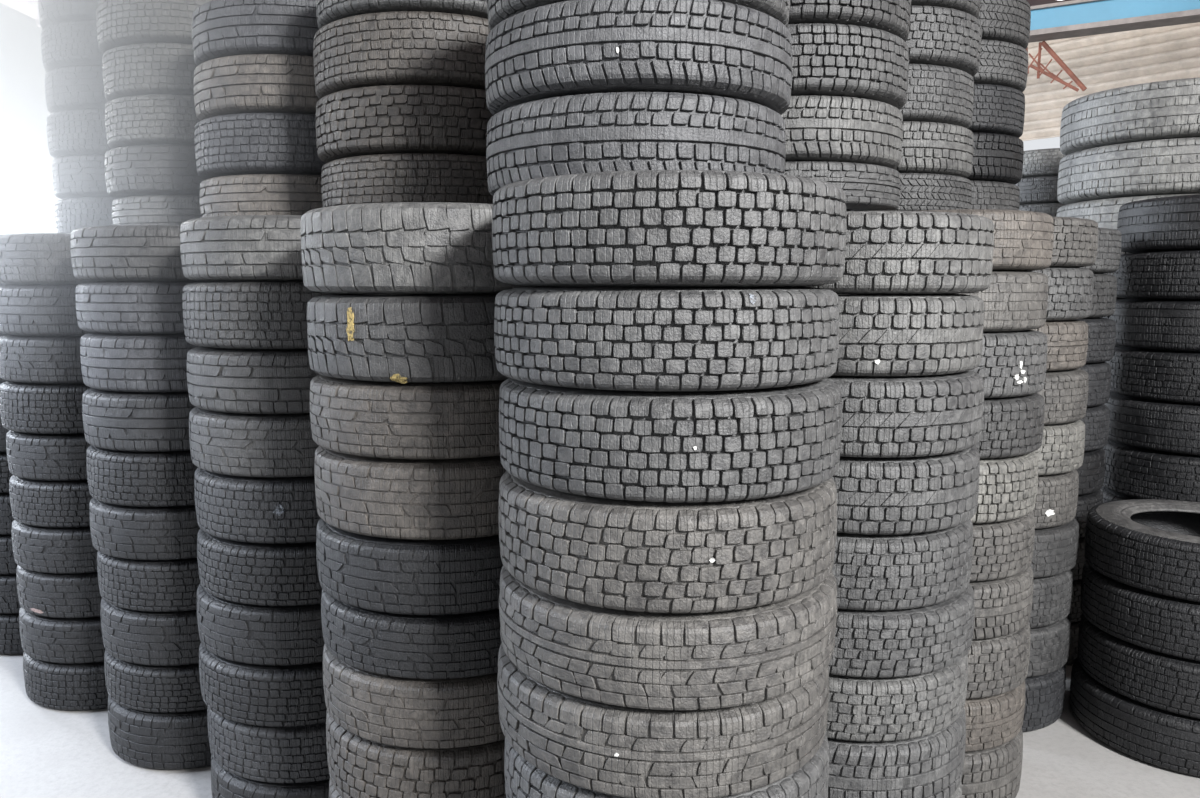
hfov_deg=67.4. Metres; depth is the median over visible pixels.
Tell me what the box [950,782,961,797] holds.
tire
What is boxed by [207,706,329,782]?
tire
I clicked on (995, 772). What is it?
tire
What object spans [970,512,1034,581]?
tire
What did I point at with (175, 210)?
tire
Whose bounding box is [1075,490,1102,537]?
tire
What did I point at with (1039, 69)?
roof truss
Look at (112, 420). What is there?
tire
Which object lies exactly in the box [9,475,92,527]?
tire
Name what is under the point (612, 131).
tire
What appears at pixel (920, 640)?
tire
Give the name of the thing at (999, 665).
tire
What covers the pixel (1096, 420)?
tire
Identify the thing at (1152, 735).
tire
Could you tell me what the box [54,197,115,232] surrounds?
tire
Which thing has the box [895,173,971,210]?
tire
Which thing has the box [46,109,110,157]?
tire
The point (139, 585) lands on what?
tire
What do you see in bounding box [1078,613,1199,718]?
tire
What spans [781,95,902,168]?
tire
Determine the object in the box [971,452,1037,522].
tire
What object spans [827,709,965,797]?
tire
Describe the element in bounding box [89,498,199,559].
tire
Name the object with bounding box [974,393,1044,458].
tire
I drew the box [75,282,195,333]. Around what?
tire
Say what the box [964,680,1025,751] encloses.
tire
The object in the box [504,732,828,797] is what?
tire
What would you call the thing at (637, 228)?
tire
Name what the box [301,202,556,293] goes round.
tire
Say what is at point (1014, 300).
tire
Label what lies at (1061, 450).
tire
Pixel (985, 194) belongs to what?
tire
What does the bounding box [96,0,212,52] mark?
tire
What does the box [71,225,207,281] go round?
tire
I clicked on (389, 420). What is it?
tire
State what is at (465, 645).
tire
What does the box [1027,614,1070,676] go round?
tire
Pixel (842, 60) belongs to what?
tire
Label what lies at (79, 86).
tire
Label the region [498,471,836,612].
tire
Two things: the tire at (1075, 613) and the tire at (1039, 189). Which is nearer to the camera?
the tire at (1075, 613)
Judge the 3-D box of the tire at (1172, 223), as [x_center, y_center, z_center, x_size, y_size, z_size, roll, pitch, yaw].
[2.615,-0.734,3.808,0.743,0.219,0.743,4,8,31]
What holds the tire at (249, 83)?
on the tire at (242, 143)
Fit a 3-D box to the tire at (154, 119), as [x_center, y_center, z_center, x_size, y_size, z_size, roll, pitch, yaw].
[-1.524,-1.021,3.446,0.651,0.170,0.650,1,7,5]
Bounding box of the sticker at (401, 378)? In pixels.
[390,374,406,383]
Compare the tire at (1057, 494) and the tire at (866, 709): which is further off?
the tire at (1057, 494)
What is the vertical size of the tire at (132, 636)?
0.180 m
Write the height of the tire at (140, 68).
0.174 m
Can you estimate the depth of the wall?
10.93 m
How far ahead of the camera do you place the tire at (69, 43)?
3.59 m
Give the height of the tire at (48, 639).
0.171 m
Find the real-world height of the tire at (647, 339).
0.169 m
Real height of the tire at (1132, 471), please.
0.220 m
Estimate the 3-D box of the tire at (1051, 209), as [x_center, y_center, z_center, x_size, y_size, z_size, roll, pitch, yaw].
[3.053,-1.227,6.148,0.684,0.174,0.684,7,10,44]
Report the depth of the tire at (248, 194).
2.74 m
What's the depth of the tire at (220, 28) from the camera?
2.68 m
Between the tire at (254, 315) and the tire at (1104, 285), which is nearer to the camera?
the tire at (254, 315)
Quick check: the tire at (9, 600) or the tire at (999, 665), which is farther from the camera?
the tire at (9, 600)
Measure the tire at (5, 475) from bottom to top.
0.171 m
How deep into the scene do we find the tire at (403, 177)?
2.31 m
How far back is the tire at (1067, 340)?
3.00 m
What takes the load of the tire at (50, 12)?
on the tire at (69, 43)
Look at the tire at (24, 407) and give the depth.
3.17 m
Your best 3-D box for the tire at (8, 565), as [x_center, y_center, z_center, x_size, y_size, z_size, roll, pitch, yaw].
[-2.502,0.620,4.059,0.633,0.170,0.634,-5,9,-34]
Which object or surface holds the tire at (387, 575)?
on the tire at (465, 645)
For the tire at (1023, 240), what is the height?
0.164 m
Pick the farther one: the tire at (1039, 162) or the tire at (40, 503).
the tire at (1039, 162)
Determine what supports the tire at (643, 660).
on the tire at (615, 750)
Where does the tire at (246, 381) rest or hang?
on the tire at (233, 444)
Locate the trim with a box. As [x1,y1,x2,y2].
[1029,0,1199,42]
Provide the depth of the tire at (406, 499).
1.91 m
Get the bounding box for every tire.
[0,233,90,284]
[0,285,91,335]
[0,335,83,383]
[0,381,89,433]
[0,415,9,451]
[0,452,12,492]
[0,493,14,534]
[0,535,16,573]
[0,574,20,613]
[0,613,23,653]
[6,430,90,480]
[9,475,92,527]
[12,520,97,573]
[16,565,101,617]
[19,608,104,663]
[23,652,107,710]
[38,0,100,28]
[41,20,103,71]
[45,65,108,113]
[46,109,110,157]
[52,154,110,198]
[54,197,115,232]
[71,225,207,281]
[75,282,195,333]
[80,332,199,391]
[82,388,195,451]
[86,445,197,506]
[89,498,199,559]
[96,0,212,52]
[97,551,199,611]
[100,598,200,665]
[102,43,196,100]
[104,144,205,198]
[104,650,206,712]
[105,94,199,148]
[108,695,211,769]
[112,195,201,225]
[180,215,302,280]
[182,281,327,349]
[187,346,319,413]
[189,407,318,476]
[192,0,318,65]
[194,54,319,120]
[194,468,320,543]
[195,113,325,178]
[197,528,321,605]
[197,583,324,665]
[199,174,322,217]
[199,643,326,726]
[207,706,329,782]
[211,755,329,797]
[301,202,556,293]
[307,294,507,383]
[310,375,504,459]
[313,11,489,98]
[314,446,505,539]
[315,0,487,28]
[316,85,492,162]
[316,518,502,614]
[321,153,492,206]
[321,588,501,678]
[323,644,504,748]
[326,711,505,797]
[329,779,342,797]
[485,0,792,114]
[486,92,785,195]
[487,0,790,30]
[492,170,846,286]
[494,287,838,391]
[497,643,828,797]
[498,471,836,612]
[499,378,841,502]
[499,565,836,709]
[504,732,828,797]
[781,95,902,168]
[784,161,900,210]
[787,23,908,109]
[788,0,910,41]
[815,211,993,293]
[826,370,983,457]
[826,654,967,741]
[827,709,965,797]
[828,584,974,677]
[832,294,983,376]
[832,446,979,534]
[832,519,972,610]
[895,121,973,177]
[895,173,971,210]
[900,64,973,128]
[906,5,981,76]
[911,0,980,18]
[923,209,1053,270]
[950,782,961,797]
[961,728,1022,797]
[964,271,1047,331]
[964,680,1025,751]
[966,621,1030,698]
[967,132,1023,184]
[968,84,1024,137]
[969,566,1032,639]
[970,180,1019,209]
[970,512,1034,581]
[971,330,1047,397]
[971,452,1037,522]
[973,39,1027,91]
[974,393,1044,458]
[978,0,1030,48]
[1015,175,1059,204]
[1019,203,1063,216]
[1022,148,1064,177]
[1022,665,1065,731]
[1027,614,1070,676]
[1029,569,1072,627]
[1030,518,1078,577]
[1031,470,1078,528]
[1032,267,1092,320]
[1033,320,1087,370]
[1034,420,1084,475]
[1037,368,1088,424]
[1049,217,1097,267]
[1056,193,1199,229]
[1057,137,1199,204]
[1060,77,1199,155]
[1065,621,1079,665]
[1069,580,1081,622]
[1070,657,1199,776]
[1072,537,1085,580]
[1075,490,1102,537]
[1076,317,1115,362]
[1076,448,1105,494]
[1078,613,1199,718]
[1079,362,1110,406]
[1080,228,1120,272]
[1080,561,1199,661]
[1081,404,1109,451]
[1084,499,1199,601]
[1087,273,1116,317]
[1100,485,1137,502]
[1101,298,1127,346]
[1103,252,1127,297]
[1103,439,1199,501]
[1104,392,1199,454]
[1107,346,1199,403]
[1111,299,1199,351]
[1114,250,1199,299]
[1117,194,1199,252]
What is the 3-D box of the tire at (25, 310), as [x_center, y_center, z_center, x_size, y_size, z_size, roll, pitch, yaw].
[-1.927,-0.344,3.430,0.640,0.180,0.640,5,9,35]
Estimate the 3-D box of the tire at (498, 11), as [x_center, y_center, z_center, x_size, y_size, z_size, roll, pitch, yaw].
[0.082,-0.876,1.960,0.654,0.175,0.654,-2,8,-18]
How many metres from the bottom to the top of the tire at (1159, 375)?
0.211 m
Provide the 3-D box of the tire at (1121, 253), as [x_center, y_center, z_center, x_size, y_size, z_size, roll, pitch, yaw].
[2.926,-0.654,4.709,1.003,0.250,1.003,-2,7,-13]
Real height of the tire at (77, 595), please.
0.170 m
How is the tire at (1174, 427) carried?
on the tire at (1132, 471)
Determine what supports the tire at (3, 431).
on the tire at (5, 475)
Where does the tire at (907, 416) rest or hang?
on the tire at (896, 495)
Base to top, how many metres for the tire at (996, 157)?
0.180 m
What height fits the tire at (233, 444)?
0.169 m
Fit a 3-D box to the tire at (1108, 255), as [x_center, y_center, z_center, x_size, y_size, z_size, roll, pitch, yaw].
[1.817,-0.615,3.775,0.638,0.179,0.638,-1,7,-8]
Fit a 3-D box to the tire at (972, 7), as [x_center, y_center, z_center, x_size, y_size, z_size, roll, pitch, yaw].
[0.980,-1.378,3.142,0.647,0.176,0.648,7,10,43]
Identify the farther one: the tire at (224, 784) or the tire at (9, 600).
the tire at (9, 600)
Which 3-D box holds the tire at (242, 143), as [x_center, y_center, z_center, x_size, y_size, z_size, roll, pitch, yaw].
[-1.003,-0.816,3.016,0.647,0.180,0.647,1,7,4]
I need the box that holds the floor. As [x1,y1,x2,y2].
[0,654,1199,797]
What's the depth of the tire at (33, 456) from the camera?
3.20 m
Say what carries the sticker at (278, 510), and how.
attached to the tire at (269, 510)
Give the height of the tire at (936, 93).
0.180 m
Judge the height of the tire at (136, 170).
0.176 m
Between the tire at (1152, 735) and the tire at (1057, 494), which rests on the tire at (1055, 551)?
the tire at (1057, 494)
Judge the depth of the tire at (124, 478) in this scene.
2.78 m
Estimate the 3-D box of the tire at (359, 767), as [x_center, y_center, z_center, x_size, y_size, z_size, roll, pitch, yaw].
[-0.363,0.822,2.280,0.633,0.183,0.632,-1,7,-11]
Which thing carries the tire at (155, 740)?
on the floor
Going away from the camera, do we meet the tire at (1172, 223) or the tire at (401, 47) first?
the tire at (401, 47)
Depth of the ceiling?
10.58 m
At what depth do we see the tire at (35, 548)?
3.23 m
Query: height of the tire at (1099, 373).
0.179 m
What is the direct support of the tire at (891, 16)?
on the tire at (842, 60)
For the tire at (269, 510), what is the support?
on the tire at (262, 574)
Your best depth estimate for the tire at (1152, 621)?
2.93 m
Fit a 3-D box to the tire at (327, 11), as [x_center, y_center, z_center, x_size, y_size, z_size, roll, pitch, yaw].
[-0.470,-1.109,2.551,0.644,0.180,0.644,-2,8,-16]
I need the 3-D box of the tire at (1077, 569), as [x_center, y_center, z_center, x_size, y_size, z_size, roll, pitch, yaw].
[1.820,0.624,3.935,0.642,0.179,0.642,2,8,19]
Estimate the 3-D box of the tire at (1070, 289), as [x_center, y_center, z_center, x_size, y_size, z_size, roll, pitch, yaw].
[1.421,-0.382,3.251,0.632,0.180,0.632,-4,8,-28]
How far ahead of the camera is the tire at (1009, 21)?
3.38 m
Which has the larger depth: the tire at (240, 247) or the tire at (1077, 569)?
the tire at (1077, 569)
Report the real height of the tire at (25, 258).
0.180 m
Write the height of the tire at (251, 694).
0.171 m
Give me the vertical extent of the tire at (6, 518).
0.179 m
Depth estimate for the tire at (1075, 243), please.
2.95 m
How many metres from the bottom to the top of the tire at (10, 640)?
0.180 m
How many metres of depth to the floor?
2.95 m
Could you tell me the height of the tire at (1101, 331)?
0.180 m
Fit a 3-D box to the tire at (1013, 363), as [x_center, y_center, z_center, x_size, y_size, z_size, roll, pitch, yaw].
[1.030,-0.124,2.751,0.603,0.186,0.602,4,8,28]
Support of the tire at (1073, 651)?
on the floor
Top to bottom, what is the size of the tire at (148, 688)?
0.156 m
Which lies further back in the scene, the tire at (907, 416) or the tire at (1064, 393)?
the tire at (1064, 393)
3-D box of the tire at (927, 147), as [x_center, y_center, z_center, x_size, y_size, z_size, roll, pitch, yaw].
[0.984,-0.858,3.210,0.643,0.166,0.644,1,7,10]
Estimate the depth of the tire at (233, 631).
2.43 m
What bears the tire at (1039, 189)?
on the tire at (1051, 209)
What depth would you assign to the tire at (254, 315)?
2.31 m
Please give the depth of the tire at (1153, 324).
3.69 m
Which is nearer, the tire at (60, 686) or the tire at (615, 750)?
the tire at (615, 750)
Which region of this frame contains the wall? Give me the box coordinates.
[1019,22,1199,140]
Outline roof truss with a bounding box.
[1026,41,1086,91]
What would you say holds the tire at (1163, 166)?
on the tire at (1105, 212)
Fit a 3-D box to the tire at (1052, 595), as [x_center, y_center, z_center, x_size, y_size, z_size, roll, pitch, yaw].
[1.421,0.671,3.376,0.625,0.180,0.625,-3,8,-22]
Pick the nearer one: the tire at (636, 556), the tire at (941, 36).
the tire at (636, 556)
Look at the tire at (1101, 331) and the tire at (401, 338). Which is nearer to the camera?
the tire at (401, 338)
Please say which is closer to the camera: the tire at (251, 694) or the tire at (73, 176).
the tire at (251, 694)
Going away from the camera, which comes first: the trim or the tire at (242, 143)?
the tire at (242, 143)
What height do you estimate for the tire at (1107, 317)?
0.250 m
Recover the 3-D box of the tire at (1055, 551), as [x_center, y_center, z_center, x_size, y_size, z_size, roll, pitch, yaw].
[1.430,0.497,3.355,0.626,0.170,0.626,-6,9,-39]
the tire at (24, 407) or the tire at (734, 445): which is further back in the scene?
the tire at (24, 407)
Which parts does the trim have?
web panel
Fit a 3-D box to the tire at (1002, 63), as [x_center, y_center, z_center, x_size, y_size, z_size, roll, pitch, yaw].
[1.391,-1.314,3.687,0.654,0.160,0.654,3,8,20]
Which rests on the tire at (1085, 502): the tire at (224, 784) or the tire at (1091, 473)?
the tire at (1091, 473)
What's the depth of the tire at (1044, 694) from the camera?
3.15 m
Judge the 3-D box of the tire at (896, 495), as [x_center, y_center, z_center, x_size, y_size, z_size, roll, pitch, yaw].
[0.606,0.179,2.205,0.596,0.171,0.596,5,9,37]
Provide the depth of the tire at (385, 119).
2.30 m
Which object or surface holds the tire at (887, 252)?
on the tire at (881, 335)
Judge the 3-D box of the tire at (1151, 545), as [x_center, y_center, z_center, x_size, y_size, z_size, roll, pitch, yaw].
[2.059,0.511,3.084,0.699,0.201,0.699,-2,7,-14]
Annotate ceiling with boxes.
[0,0,1071,26]
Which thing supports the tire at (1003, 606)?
on the tire at (999, 665)
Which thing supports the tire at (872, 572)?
on the tire at (920, 640)
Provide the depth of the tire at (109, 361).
2.73 m
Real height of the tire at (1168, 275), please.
0.199 m
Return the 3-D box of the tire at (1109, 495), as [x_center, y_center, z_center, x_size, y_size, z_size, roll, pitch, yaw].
[2.616,0.525,3.970,0.740,0.220,0.740,-3,8,-20]
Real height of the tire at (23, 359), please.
0.169 m
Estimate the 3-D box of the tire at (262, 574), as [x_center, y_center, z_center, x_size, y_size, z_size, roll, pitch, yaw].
[-0.860,0.439,2.701,0.637,0.171,0.637,-4,8,-27]
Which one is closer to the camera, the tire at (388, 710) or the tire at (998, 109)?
the tire at (388, 710)
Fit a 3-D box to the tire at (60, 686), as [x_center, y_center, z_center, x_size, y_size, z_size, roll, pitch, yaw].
[-1.927,1.025,3.604,0.644,0.181,0.644,4,8,26]
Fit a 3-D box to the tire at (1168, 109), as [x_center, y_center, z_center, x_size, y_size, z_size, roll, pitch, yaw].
[2.926,-1.416,4.614,1.012,0.270,1.012,-2,7,-13]
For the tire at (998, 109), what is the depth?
3.42 m
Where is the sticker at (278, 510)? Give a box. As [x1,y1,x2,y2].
[273,505,284,515]
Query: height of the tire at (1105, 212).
0.249 m
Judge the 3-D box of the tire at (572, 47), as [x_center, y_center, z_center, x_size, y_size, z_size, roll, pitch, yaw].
[0.083,-0.704,1.973,0.664,0.170,0.664,0,7,-1]
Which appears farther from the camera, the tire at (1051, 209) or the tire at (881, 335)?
the tire at (1051, 209)
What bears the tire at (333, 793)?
on the tire

